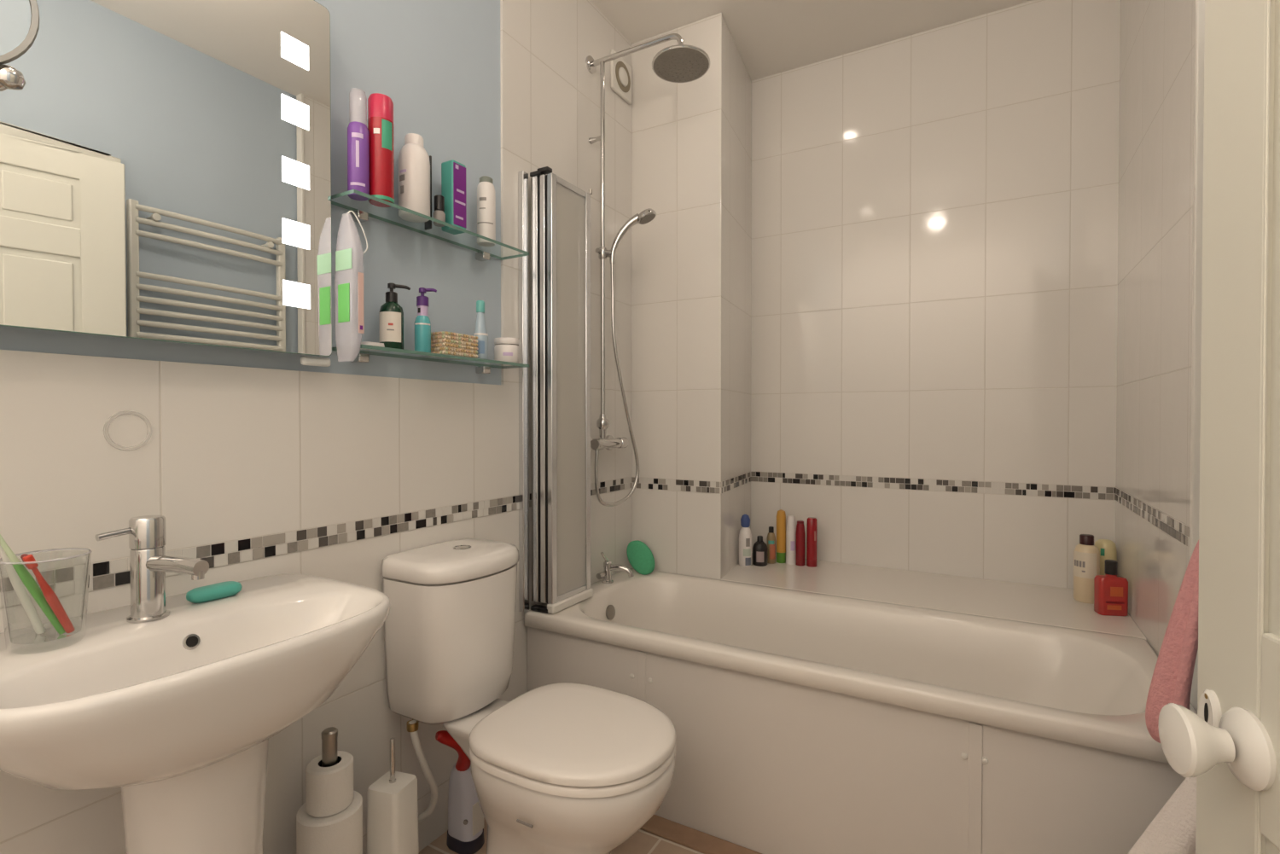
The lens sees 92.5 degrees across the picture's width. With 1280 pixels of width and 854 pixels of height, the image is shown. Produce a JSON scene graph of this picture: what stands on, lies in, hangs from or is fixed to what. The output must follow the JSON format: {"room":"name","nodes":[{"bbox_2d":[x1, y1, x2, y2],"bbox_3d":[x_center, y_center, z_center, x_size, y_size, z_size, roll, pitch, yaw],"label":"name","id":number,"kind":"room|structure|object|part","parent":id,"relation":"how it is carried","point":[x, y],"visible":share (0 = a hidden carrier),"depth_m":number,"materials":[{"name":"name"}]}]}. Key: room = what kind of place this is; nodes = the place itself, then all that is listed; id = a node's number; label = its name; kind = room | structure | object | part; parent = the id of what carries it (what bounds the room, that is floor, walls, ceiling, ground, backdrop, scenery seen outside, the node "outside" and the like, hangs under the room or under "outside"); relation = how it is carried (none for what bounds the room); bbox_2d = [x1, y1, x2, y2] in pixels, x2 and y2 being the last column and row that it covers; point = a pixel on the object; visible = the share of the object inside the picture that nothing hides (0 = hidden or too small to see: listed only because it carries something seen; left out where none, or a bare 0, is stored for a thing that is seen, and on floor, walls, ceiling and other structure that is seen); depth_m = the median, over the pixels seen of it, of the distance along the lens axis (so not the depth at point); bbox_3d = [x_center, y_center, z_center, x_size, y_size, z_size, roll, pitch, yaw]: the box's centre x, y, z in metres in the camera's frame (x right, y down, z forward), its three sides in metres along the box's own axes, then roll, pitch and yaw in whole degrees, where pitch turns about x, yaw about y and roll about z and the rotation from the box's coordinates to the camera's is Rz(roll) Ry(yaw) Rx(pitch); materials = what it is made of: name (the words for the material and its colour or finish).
{"room":"bathroom","nodes":[
{"label":"bathroom","id":0,"kind":"room"},
{"bbox_2d":[0,0,631,853],"bbox_3d":[-0.632,-0.230,1.665,0.150,2.700,3.370,0,1,30],"label":"wall","id":1,"kind":"structure","parent":0,"point":[90,445],"depth_m":1.48,"materials":[{"name":"white tile"}]},
{"bbox_2d":[0,0,40,91],"bbox_3d":[-0.932,-0.515,0.701,0.340,0.230,0.133,0,1,-15],"label":"mirror","id":2,"kind":"object","parent":1,"relation":"attached to","point":[19,19],"visible":1,"depth_m":0.78,"materials":[{"name":"silver metal"}]},
{"bbox_3d":[-0.936,-0.441,0.717,0.295,0.040,0.074,0,1,-18],"label":"arm","id":3,"kind":"part","parent":2,"relation":"part of","materials":[{"name":"silver metal"}]},
{"bbox_2d":[0,0,31,55],"bbox_3d":[-0.845,-0.532,0.723,0.012,0.183,0.183,1,1,37],"label":"mirror glass","id":4,"kind":"object","parent":2,"relation":"on","point":[15,15],"depth_m":0.78,"materials":[{"name":"silver metal"}]},
{"bbox_2d":[0,0,331,356],"bbox_3d":[-0.867,-0.522,1.045,0.070,0.748,0.686,0,1,30],"label":"mirror","id":5,"kind":"object","parent":1,"relation":"attached to","point":[165,165],"visible":1,"depth_m":1.07,"materials":[{"name":"silver mirror"}]},
{"bbox_2d":[281,31,308,70],"bbox_3d":[-0.706,-0.769,1.255,0.002,0.050,0.056,0,1,30],"label":"light","id":6,"kind":"object","parent":5,"relation":"attached to","point":[294,47],"depth_m":1.25,"materials":[{"name":"white"}]},
{"bbox_2d":[281,93,309,130],"bbox_3d":[-0.706,-0.645,1.257,0.002,0.050,0.056,0,1,30],"label":"light","id":7,"kind":"object","parent":5,"relation":"attached to","point":[295,108],"depth_m":1.26,"materials":[{"name":"white"}]},
{"bbox_2d":[282,217,309,250],"bbox_3d":[-0.706,-0.397,1.260,0.002,0.050,0.056,0,1,30],"label":"light","id":8,"kind":"object","parent":5,"relation":"attached to","point":[295,230],"depth_m":1.26,"materials":[{"name":"white"}]},
{"bbox_2d":[282,156,309,190],"bbox_3d":[-0.706,-0.521,1.258,0.002,0.050,0.056,0,1,30],"label":"light","id":9,"kind":"object","parent":5,"relation":"attached to","point":[295,169],"depth_m":1.26,"materials":[{"name":"white"}]},
{"bbox_2d":[283,279,310,308],"bbox_3d":[-0.706,-0.272,1.261,0.002,0.050,0.056,0,1,30],"label":"light","id":10,"kind":"object","parent":5,"relation":"attached to","point":[296,293],"depth_m":1.26,"materials":[{"name":"white"}]},
{"bbox_2d":[0,477,631,608],"bbox_3d":[-0.517,0.242,1.722,0.006,0.046,1.939,0,1,30],"label":"trim","id":11,"kind":"structure","parent":1,"relation":"attached to","point":[70,580],"depth_m":1.31,"materials":[{"name":"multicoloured tile"}]},
{"bbox_2d":[300,210,367,366],"bbox_3d":[-0.659,-0.302,1.326,0.128,0.341,0.061,0,1,-8],"label":"pouch","id":12,"kind":"object","parent":1,"relation":"hanging from","point":[343,258],"visible":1,"depth_m":1.31,"materials":[{"name":"opaque white plastic"},{"name":"green printed label"}]},
{"bbox_3d":[-0.637,-0.267,1.317,0.038,0.082,0.001,0,1,30],"label":"green panel","id":13,"kind":"part","parent":12,"relation":"part of","materials":[{"name":"green plastic"}]},
{"bbox_2d":[331,189,529,261],"bbox_3d":[-0.524,-0.502,1.603,0.114,0.030,0.580,0,1,30],"label":"glass shelf","id":14,"kind":"object","parent":1,"relation":"attached to","point":[363,216],"visible":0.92,"depth_m":1.54,"materials":[{"name":"teal"}]},
{"bbox_2d":[347,97,369,200],"bbox_3d":[-0.631,-0.634,1.372,0.046,0.240,0.045,0,1,30],"label":"hair spray","id":15,"kind":"object","parent":14,"relation":"on","point":[357,132],"visible":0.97,"depth_m":1.35,"materials":[{"name":"purple plastic"}]},
{"bbox_2d":[367,93,394,207],"bbox_3d":[-0.596,-0.636,1.410,0.056,0.243,0.056,0,1,30],"label":"hair spray","id":16,"kind":"object","parent":14,"relation":"on","point":[380,106],"visible":0.97,"depth_m":1.39,"materials":[{"name":"red metal"}]},
{"bbox_2d":[381,118,392,151],"bbox_3d":[-0.575,-0.665,1.394,0.004,0.064,0.025,1,1,37],"label":"print","id":17,"kind":"object","parent":16,"relation":"attached to","point":[386,124],"depth_m":1.39,"materials":[{"name":"green paper"}]},
{"bbox_2d":[398,133,430,222],"bbox_3d":[-0.558,-0.617,1.514,0.074,0.201,0.075,0,1,30],"label":"lotion bottle","id":18,"kind":"object","parent":14,"relation":"on","point":[414,164],"visible":0.99,"depth_m":1.49,"materials":[{"name":"white plastic"}]},
{"bbox_2d":[424,155,431,230],"bbox_3d":[-0.554,-0.612,1.601,0.024,0.190,0.006,0,1,30],"label":"comb","id":19,"kind":"object","parent":14,"relation":"on","point":[427,225],"visible":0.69,"depth_m":1.59,"materials":[{"name":"black plastic"}]},
{"bbox_2d":[433,194,445,226],"bbox_3d":[-0.513,-0.554,1.568,0.029,0.074,0.029,0,1,30],"label":"nail polish","id":20,"kind":"object","parent":14,"relation":"on","point":[439,213],"visible":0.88,"depth_m":1.56,"materials":[{"name":"grey"}]},
{"bbox_2d":[441,159,466,234],"bbox_3d":[-0.493,-0.607,1.623,0.047,0.180,0.048,0,1,30],"label":"carton","id":21,"kind":"object","parent":14,"relation":"on","point":[453,173],"visible":0.91,"depth_m":1.60,"materials":[{"name":"teal"}]},
{"bbox_3d":[-0.474,-0.609,1.612,0.002,0.160,0.044,0,1,30],"label":"panel","id":22,"kind":"part","parent":21,"relation":"part of","materials":[{"name":"purple cardboard"}]},
{"bbox_2d":[477,175,495,246],"bbox_3d":[-0.436,-0.612,1.738,0.053,0.187,0.053,0,1,30],"label":"bottle","id":23,"kind":"object","parent":14,"relation":"on","point":[485,189],"visible":1,"depth_m":1.72,"materials":[{"name":"white plastic"}]},
{"bbox_2d":[331,344,529,374],"bbox_3d":[-0.519,-0.169,1.615,0.114,0.030,0.562,0,1,30],"label":"glass shelf","id":24,"kind":"object","parent":1,"relation":"attached to","point":[360,357],"visible":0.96,"depth_m":1.54,"materials":[{"name":"teal"}]},
{"bbox_2d":[356,341,384,350],"bbox_3d":[-0.627,-0.189,1.432,0.050,0.014,0.060,0,1,30],"label":"soap bar","id":25,"kind":"object","parent":24,"relation":"on","point":[369,343],"visible":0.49,"depth_m":1.41,"materials":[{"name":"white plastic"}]},
{"bbox_2d":[378,282,410,351],"bbox_3d":[-0.589,-0.262,1.463,0.055,0.160,0.066,0,1,30],"label":"soap pump bottle","id":26,"kind":"object","parent":24,"relation":"on","point":[391,314],"visible":0.95,"depth_m":1.44,"materials":[{"name":"green"}]},
{"bbox_2d":[414,287,436,352],"bbox_3d":[-0.539,-0.266,1.532,0.041,0.165,0.050,0,1,30],"label":"pump bottle","id":27,"kind":"object","parent":24,"relation":"on","point":[422,324],"visible":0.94,"depth_m":1.52,"materials":[{"name":"teal plastic"}]},
{"bbox_2d":[428,331,477,360],"bbox_3d":[-0.496,-0.214,1.619,0.073,0.060,0.118,0,1,30],"label":"storage basket","id":28,"kind":"object","parent":24,"relation":"on","point":[447,343],"visible":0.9,"depth_m":1.58,"materials":[{"name":"beige wicker"}]},
{"bbox_2d":[473,300,488,359],"bbox_3d":[-0.439,-0.266,1.686,0.040,0.162,0.040,0,1,30],"label":"bottle","id":29,"kind":"object","parent":24,"relation":"on","point":[480,328],"visible":0.91,"depth_m":1.67,"materials":[{"name":"blue"}]},
{"bbox_2d":[494,337,519,364],"bbox_3d":[-0.392,-0.223,1.804,0.074,0.073,0.074,0,1,30],"label":"jar","id":30,"kind":"object","parent":24,"relation":"on","point":[506,349],"visible":0.91,"depth_m":1.77,"materials":[{"name":"white plastic"}]},
{"bbox_3d":[-0.392,-0.250,1.804,0.074,0.018,0.074,0,1,30],"label":"lid","id":31,"kind":"part","parent":30,"relation":"part of","materials":[{"name":"white plastic"}]},
{"bbox_2d":[517,166,593,614],"bbox_3d":[-0.274,-0.115,2.030,0.112,1.408,0.258,0,1,30],"label":"screen","id":32,"kind":"object","parent":1,"relation":"attached to","point":[544,189],"visible":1,"depth_m":1.95,"materials":[{"name":"silver metal"}]},
{"bbox_3d":[-0.282,-0.120,2.047,0.020,1.359,0.214,0,1,30],"label":"panel frame","id":33,"kind":"part","parent":32,"relation":"part of","materials":[{"name":"silver metal"}]},
{"bbox_3d":[-0.257,-0.120,2.035,0.020,1.359,0.215,0,1,30],"label":"panel frame","id":34,"kind":"part","parent":32,"relation":"part of","materials":[{"name":"silver metal"}]},
{"bbox_3d":[-0.231,-0.119,2.023,0.020,1.359,0.216,0,1,30],"label":"panel frame","id":35,"kind":"part","parent":32,"relation":"part of","materials":[{"name":"silver metal"}]},
{"bbox_2d":[610,48,631,104],"bbox_3d":[-0.071,-1.404,2.459,0.023,0.154,0.150,0,1,30],"label":"fan","id":36,"kind":"object","parent":1,"relation":"attached to","point":[620,71],"visible":1,"depth_m":2.44,"materials":[{"name":"white plastic"}]},
{"bbox_2d":[585,33,709,450],"bbox_3d":[0.029,-0.642,2.200,0.491,1.472,0.218,1,1,36],"label":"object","id":37,"kind":"object","parent":1,"relation":"attached to","point":[681,62],"visible":0.98,"depth_m":2.25,"materials":[{"name":"silver metal"}]},
{"bbox_2d":[593,208,656,506],"bbox_3d":[-0.030,-0.248,2.256,0.171,1.091,0.225,1,1,44],"label":"shower","id":38,"kind":"object","parent":37,"relation":"attached to","point":[646,216],"visible":1,"depth_m":2.26,"materials":[{"name":"silver metal"}]},
{"bbox_3d":[-0.052,-0.692,2.252,0.120,0.180,0.034,0,1,13],"label":"handle","id":39,"kind":"part","parent":38,"relation":"part of","materials":[{"name":"silver metal"}]},
{"bbox_3d":[-0.017,-1.319,2.187,0.381,0.079,0.019,0,1,30],"label":"shower arm","id":40,"kind":"part","parent":37,"relation":"part of","materials":[{"name":"silver metal"}]},
{"bbox_3d":[0.140,-1.235,2.099,0.193,0.014,0.193,0,1,30],"label":"nozzle plate","id":41,"kind":"part","parent":37,"relation":"part of","materials":[{"name":"grey metal"}]},
{"bbox_2d":[418,816,703,853],"bbox_3d":[0.215,1.176,1.198,2.100,0.100,3.370,0,1,30],"label":"floor","id":42,"kind":"structure","parent":0,"point":[642,842],"depth_m":1.64,"materials":[{"name":"tile"}]},
{"bbox_2d":[0,573,390,853],"bbox_3d":[-0.704,0.720,0.969,0.422,0.818,0.572,0,1,30],"label":"washbasin","id":43,"kind":"object","parent":42,"relation":"on","point":[179,712],"visible":0.95,"depth_m":0.89,"materials":[{"name":"white ceramic"}]},
{"bbox_2d":[0,549,91,654],"bbox_3d":[-0.849,0.247,0.876,0.098,0.129,0.098,0,1,30],"label":"tumbler","id":44,"kind":"object","parent":43,"relation":"on","point":[50,634],"visible":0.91,"depth_m":0.87,"materials":[{"name":"clear glass"}]},
{"bbox_2d":[0,545,45,634],"bbox_3d":[-0.882,0.213,0.864,0.021,0.169,0.061,1,1,41],"label":"toothbrush","id":45,"kind":"object","parent":44,"relation":"in","point":[21,591],"visible":1,"depth_m":0.86,"materials":[{"name":"white plastic"}]},
{"bbox_3d":[-0.872,0.246,0.870,0.012,0.103,0.039,1,1,38],"label":"handle","id":46,"kind":"part","parent":45,"relation":"part of","materials":[{"name":"white plastic"}]},
{"bbox_2d":[0,529,65,634],"bbox_3d":[-0.860,0.206,0.855,0.021,0.184,0.086,1,1,40],"label":"toothbrush","id":47,"kind":"object","parent":44,"relation":"in","point":[27,579],"visible":1,"depth_m":0.85,"materials":[{"name":"green plastic"}]},
{"bbox_3d":[-0.847,0.242,0.865,0.012,0.112,0.055,1,1,38],"label":"handle","id":48,"kind":"part","parent":47,"relation":"part of","materials":[{"name":"green"}]},
{"bbox_2d":[20,553,74,633],"bbox_3d":[-0.835,0.236,0.865,0.020,0.121,0.055,0,1,30],"label":"toothbrush","id":49,"kind":"object","parent":44,"relation":"in","point":[29,561],"visible":1,"depth_m":0.86,"materials":[{"name":"red plastic"}]},
{"bbox_3d":[-0.828,0.260,0.872,0.011,0.074,0.036,0,1,30],"label":"handle","id":50,"kind":"part","parent":49,"relation":"part of","materials":[{"name":"red"}]},
{"bbox_2d":[95,515,209,622],"bbox_3d":[-0.758,0.228,0.982,0.158,0.164,0.088,0,1,-2],"label":"mixer tap","id":51,"kind":"object","parent":43,"relation":"on","point":[149,563],"visible":1,"depth_m":0.98,"materials":[{"name":"silver metal"}]},
{"bbox_3d":[-0.820,0.167,0.959,0.011,0.015,0.049,0,1,26],"label":"lever","id":52,"kind":"part","parent":51,"relation":"part of","materials":[{"name":"silver metal"}]},
{"bbox_3d":[-0.734,0.220,0.972,0.113,0.029,0.027,0,1,20],"label":"spout","id":53,"kind":"part","parent":51,"relation":"part of","materials":[{"name":"silver metal"}]},
{"bbox_2d":[186,581,242,603],"bbox_3d":[-0.769,0.298,1.108,0.044,0.022,0.088,0,1,30],"label":"soap bar","id":54,"kind":"object","parent":43,"relation":"on","point":[212,592],"visible":1,"depth_m":1.09,"materials":[{"name":"teal"}]},
{"bbox_2d":[321,727,337,767],"bbox_3d":[-0.649,0.879,1.284,0.144,0.491,0.144,0,1,30],"label":"stand","id":55,"kind":"object","parent":42,"relation":"on","point":[329,747],"visible":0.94,"depth_m":1.27,"materials":[{"name":"silver metal"}]},
{"bbox_3d":[-0.649,1.058,1.287,0.124,0.104,0.124,0,1,30],"label":"toilet roll","id":56,"kind":"object","parent":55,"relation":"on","visible":0},
{"bbox_3d":[-0.649,0.951,1.285,0.124,0.104,0.124,0,1,30],"label":"toilet roll","id":57,"kind":"object","parent":56,"relation":"on","visible":0},
{"bbox_2d":[296,790,362,853],"bbox_3d":[-0.649,0.845,1.284,0.124,0.104,0.124,0,1,30],"label":"toilet roll","id":58,"kind":"object","parent":57,"relation":"on","point":[341,833],"visible":0.61,"depth_m":1.24,"materials":[{"name":"white paper"}]},
{"bbox_2d":[305,750,353,817],"bbox_3d":[-0.649,0.746,1.283,0.089,0.092,0.089,0,1,30],"label":"toilet roll","id":59,"kind":"object","parent":58,"relation":"on","point":[328,790],"visible":0.89,"depth_m":1.25,"materials":[{"name":"white paper"}]},
{"bbox_2d":[366,738,418,853],"bbox_3d":[-0.551,0.909,1.366,0.088,0.430,0.088,0,1,18],"label":"toilet brush","id":60,"kind":"object","parent":42,"relation":"on","point":[392,800],"visible":1,"depth_m":1.33,"materials":[{"name":"white plastic"}]},
{"bbox_3d":[-0.551,0.742,1.364,0.015,0.096,0.015,0,1,30],"label":"handle","id":61,"kind":"part","parent":60,"relation":"part of","materials":[{"name":"silver metal"}]},
{"bbox_2d":[435,730,484,853],"bbox_3d":[-0.485,0.947,1.613,0.100,0.348,0.141,0,1,30],"label":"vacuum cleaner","id":62,"kind":"object","parent":42,"relation":"on","point":[465,832],"visible":0.84,"depth_m":1.61,"materials":[{"name":"grey plastic"}]},
{"bbox_2d":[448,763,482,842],"bbox_3d":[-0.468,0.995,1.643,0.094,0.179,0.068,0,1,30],"label":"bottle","id":63,"kind":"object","parent":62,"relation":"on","point":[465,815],"depth_m":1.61,"materials":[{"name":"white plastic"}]},
{"bbox_2d":[380,537,676,853],"bbox_3d":[-0.259,0.719,1.446,0.719,0.808,0.381,0,1,30],"label":"toilet","id":64,"kind":"object","parent":42,"relation":"on","point":[564,768],"visible":1,"depth_m":1.42,"materials":[{"name":"white ceramic"}]},
{"bbox_2d":[406,719,438,823],"bbox_3d":[-0.547,0.868,1.538,0.077,0.315,0.133,0,1,-23],"label":"hose","id":65,"kind":"object","parent":64,"relation":"hanging from","point":[412,726],"visible":0.82,"depth_m":1.50,"materials":[{"name":"white plastic"}]},
{"bbox_3d":[-0.462,0.341,1.576,0.232,0.048,0.322,0,1,30],"label":"cistern lid","id":66,"kind":"part","parent":64,"relation":"part of","materials":[{"name":"white ceramic"}]},
{"bbox_3d":[-0.137,0.703,1.376,0.437,0.018,0.380,0,1,30],"label":"seat","id":67,"kind":"part","parent":64,"relation":"part of","materials":[{"name":"white plastic"}]},
{"bbox_3d":[-0.137,0.676,1.376,0.438,0.027,0.381,0,1,30],"label":"seat lid","id":68,"kind":"part","parent":64,"relation":"part of","materials":[{"name":"white plastic"}]},
{"bbox_2d":[523,568,1197,853],"bbox_3d":[0.526,0.856,1.852,1.687,0.525,0.688,0,1,30],"label":"bathtub","id":69,"kind":"object","parent":42,"relation":"on","point":[804,722],"visible":0.73,"depth_m":1.59,"materials":[{"name":"white ceramic"}]},
{"bbox_3d":[-0.177,0.878,1.888,0.427,0.478,0.016,0,1,30],"label":"panel","id":70,"kind":"part","parent":69,"relation":"part of","materials":[{"name":"white"}]},
{"bbox_2d":[596,552,634,583],"bbox_3d":[-0.092,0.526,2.285,0.124,0.124,0.077,0,1,23],"label":"mixer tap","id":71,"kind":"object","parent":69,"relation":"on","point":[608,567],"visible":1,"depth_m":2.30,"materials":[{"name":"silver metal"}]},
{"bbox_3d":[-0.145,0.553,2.285,0.022,0.022,0.035,0,1,30],"label":"knob","id":72,"kind":"part","parent":71,"relation":"part of","materials":[{"name":"silver metal"}]},
{"bbox_3d":[-0.131,0.490,2.294,0.012,0.053,0.053,0,1,24],"label":"lever","id":73,"kind":"part","parent":71,"relation":"part of","materials":[{"name":"silver metal"}]},
{"bbox_3d":[-0.074,0.541,2.302,0.104,0.047,0.022,0,1,15],"label":"spout","id":74,"kind":"part","parent":71,"relation":"part of","materials":[{"name":"silver metal"}]},
{"bbox_2d":[626,540,654,575],"bbox_3d":[0.002,0.524,2.463,0.132,0.120,0.062,1,1,40],"label":"sponge","id":75,"kind":"object","parent":69,"relation":"on","point":[641,558],"visible":1,"depth_m":2.45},
{"bbox_2d":[640,814,762,853],"bbox_3d":[0.383,1.117,1.523,1.760,0.010,0.066,0,1,30],"label":"trim","id":76,"kind":"structure","parent":69,"relation":"attached to","point":[686,836],"depth_m":1.65,"materials":[{"name":"brown wood"}]},
{"bbox_3d":[0.378,0.882,1.572,0.843,0.478,0.016,0,1,30],"label":"panel","id":77,"kind":"part","parent":69,"relation":"part of","materials":[{"name":"white plastic"}]},
{"bbox_2d":[523,568,1197,764],"bbox_3d":[0.526,0.796,1.851,1.687,0.405,0.688,0,1,30],"label":"tub","id":78,"kind":"object","parent":69,"relation":"in","point":[742,673],"depth_m":1.71,"materials":[{"name":"white ceramic"}]},
{"bbox_3d":[0.924,0.886,1.260,0.409,0.478,0.016,0,1,30],"label":"panel","id":79,"kind":"part","parent":69,"relation":"part of","materials":[{"name":"white plastic"}]},
{"bbox_2d":[721,552,1146,640],"bbox_3d":[0.970,0.851,2.293,1.358,0.523,0.513,0,1,30],"label":"ledge","id":80,"kind":"object","parent":42,"relation":"on","point":[1019,602],"visible":0.23,"depth_m":2.20,"materials":[{"name":"white tile"}]},
{"bbox_2d":[738,514,751,566],"bbox_3d":[0.446,0.478,2.595,0.056,0.217,0.057,0,1,30],"label":"bottle","id":81,"kind":"object","parent":80,"relation":"on","point":[745,535],"visible":1,"depth_m":2.57,"materials":[{"name":"white plastic"}]},
{"bbox_2d":[744,557,750,565],"bbox_3d":[0.454,0.565,2.571,0.026,0.032,0.005,0,1,-18],"label":"print","id":82,"kind":"object","parent":81,"relation":"attached to","point":[747,560],"depth_m":2.57,"materials":[{"name":"blue paper"}]},
{"bbox_2d":[752,535,767,566],"bbox_3d":[0.510,0.525,2.604,0.062,0.123,0.063,0,1,30],"label":"shampoo bottle","id":83,"kind":"object","parent":80,"relation":"on","point":[759,549],"visible":1,"depth_m":2.58,"materials":[{"name":"black plastic"}]},
{"bbox_2d":[766,526,775,564],"bbox_3d":[0.565,0.507,2.637,0.038,0.157,0.039,0,1,30],"label":"bottle","id":84,"kind":"object","parent":80,"relation":"on","point":[770,539],"visible":0.98,"depth_m":2.62,"materials":[{"name":"brown plastic"}]},
{"bbox_2d":[776,509,785,563],"bbox_3d":[0.611,0.472,2.651,0.041,0.228,0.041,0,1,30],"label":"bottle","id":85,"kind":"object","parent":80,"relation":"on","point":[781,515],"visible":1,"depth_m":2.63,"materials":[{"name":"orange"}]},
{"bbox_2d":[785,515,796,564],"bbox_3d":[0.648,0.483,2.627,0.043,0.205,0.043,0,1,30],"label":"tube","id":86,"kind":"object","parent":80,"relation":"on","point":[791,530],"visible":0.98,"depth_m":2.61,"materials":[{"name":"white plastic"}]},
{"bbox_2d":[795,520,805,566],"bbox_3d":[0.680,0.492,2.600,0.040,0.188,0.040,0,1,30],"label":"shampoo bottle","id":87,"kind":"object","parent":80,"relation":"on","point":[800,534],"visible":1,"depth_m":2.58,"materials":[{"name":"red plastic"}]},
{"bbox_2d":[806,517,817,567],"bbox_3d":[0.725,0.485,2.585,0.044,0.203,0.044,0,1,30],"label":"shampoo bottle","id":88,"kind":"object","parent":80,"relation":"on","point":[811,522],"visible":1,"depth_m":2.57,"materials":[{"name":"red plastic"}]},
{"bbox_2d":[1073,534,1099,604],"bbox_3d":[1.520,0.480,2.086,0.074,0.225,0.075,0,1,30],"label":"body lotion","id":89,"kind":"object","parent":80,"relation":"on","point":[1086,555],"visible":0.96,"depth_m":2.06,"materials":[{"name":"beige"}]},
{"bbox_2d":[1094,539,1117,575],"bbox_3d":[1.613,0.491,2.125,0.065,0.202,0.065,0,1,30],"label":"body lotion","id":90,"kind":"object","parent":80,"relation":"on","point":[1107,548],"visible":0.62,"depth_m":2.10,"materials":[{"name":"beige"}]},
{"bbox_2d":[1100,548,1105,556],"bbox_3d":[1.589,0.430,2.104,0.002,0.025,0.011,-1,1,-40],"label":"print","id":91,"kind":"object","parent":90,"relation":"attached to","point":[1102,550],"depth_m":2.10,"materials":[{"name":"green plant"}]},
{"bbox_2d":[1093,559,1128,616],"bbox_3d":[1.495,0.509,1.945,0.082,0.170,0.046,0,1,10],"label":"bottle","id":92,"kind":"object","parent":80,"relation":"on","point":[1110,590],"visible":1,"depth_m":1.93,"materials":[{"name":"red"}]},
{"bbox_2d":[1127,777,1196,853],"bbox_3d":[0.827,0.794,0.975,0.104,0.638,0.311,-1,1,-39],"label":"towel","id":93,"kind":"object","parent":42,"relation":"on","point":[1172,830],"visible":0.16,"depth_m":0.97,"materials":[{"name":"white fabric"}]},
{"bbox_2d":[631,12,751,579],"bbox_3d":[0.265,-0.242,2.682,0.400,2.700,0.513,0,1,30],"label":"wall","id":94,"kind":"structure","parent":0,"point":[691,142],"depth_m":2.47,"materials":[{"name":"white tile"}]},
{"bbox_2d":[631,477,721,494],"bbox_3d":[0.140,0.233,2.465,0.400,0.046,0.006,0,1,30],"label":"trim","id":95,"kind":"structure","parent":94,"relation":"attached to","point":[642,483],"depth_m":2.45,"materials":[{"name":"multicoloured tile"}]},
{"bbox_2d":[719,471,751,494],"bbox_3d":[0.412,0.232,2.603,0.006,0.046,0.518,0,1,23],"label":"trim","id":96,"kind":"structure","parent":94,"relation":"attached to","point":[730,484],"depth_m":2.56,"materials":[{"name":"multicoloured tile"}]},
{"bbox_2d":[589,0,1032,81],"bbox_3d":[0.215,-1.624,1.165,2.100,0.100,3.370,0,1,30],"label":"ceiling","id":97,"kind":"structure","parent":0,"point":[770,37],"depth_m":2.40,"materials":[{"name":"white paint"}]},
{"bbox_2d":[750,0,1120,588],"bbox_3d":[1.086,-0.240,2.567,1.959,2.700,0.100,0,1,30],"label":"wall","id":98,"kind":"structure","parent":0,"point":[934,212],"depth_m":2.43,"materials":[{"name":"white tile"}]},
{"bbox_2d":[751,471,1115,500],"bbox_3d":[1.101,0.233,2.507,1.348,0.046,0.006,0,1,30],"label":"trim","id":99,"kind":"structure","parent":98,"relation":"attached to","point":[1021,489],"depth_m":2.44,"materials":[{"name":"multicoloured tile"}]},
{"bbox_2d":[1115,0,1195,656],"bbox_3d":[1.564,-0.230,1.690,0.260,2.700,0.950,0,1,30],"label":"wall","id":100,"kind":"structure","parent":0,"point":[1157,37],"depth_m":1.67,"materials":[{"name":"white tile"}]},
{"bbox_2d":[1115,487,1189,547],"bbox_3d":[1.453,0.242,1.761,0.006,0.046,0.943,0,1,30],"label":"trim","id":101,"kind":"structure","parent":100,"relation":"attached to","point":[1178,530],"depth_m":1.63,"materials":[{"name":"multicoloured tile"}]},
{"bbox_2d":[1189,0,1204,711],"bbox_3d":[1.225,-0.226,1.328,0.041,2.700,0.015,0,1,30],"label":"trim","id":102,"kind":"structure","parent":100,"relation":"attached to","point":[1200,4],"depth_m":1.33,"materials":[{"name":"white plastic"}]},
{"bbox_3d":[0.798,-0.214,0.302,0.215,2.700,2.220,0,1,30],"label":"wall","id":103,"kind":"structure","parent":0,"visible":0},
{"bbox_2d":[1157,0,1279,853],"bbox_3d":[0.564,0.099,0.405,0.110,2.055,0.761,0,1,17],"label":"door","id":104,"kind":"structure","parent":103,"relation":"in","point":[1231,745],"depth_m":0.68,"materials":[{"name":"white paint"}]},
{"bbox_3d":[0.619,0.349,0.679,0.054,0.075,0.075,0,1,17],"label":"knob","id":105,"kind":"part","parent":104,"relation":"part of","materials":[{"name":"white ceramic"}]},
{"bbox_3d":[0.681,0.348,0.733,0.007,0.068,0.038,0,1,17],"label":"keyhole plate","id":106,"kind":"part","parent":104,"relation":"part of","materials":[{"name":"white metal"}]},
{"bbox_3d":[1.032,-0.257,0.997,0.066,1.210,0.602,0,1,30],"label":"towel radiator","id":107,"kind":"object","parent":103,"relation":"attached to","visible":0},
{"bbox_2d":[1145,540,1198,743],"bbox_3d":[0.976,0.367,1.103,0.152,0.388,0.116,0,1,-14],"label":"towel","id":108,"kind":"object","parent":107,"relation":"hanging from","point":[1172,675],"visible":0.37,"depth_m":1.07,"materials":[{"name":"pink fabric"}]}
]}

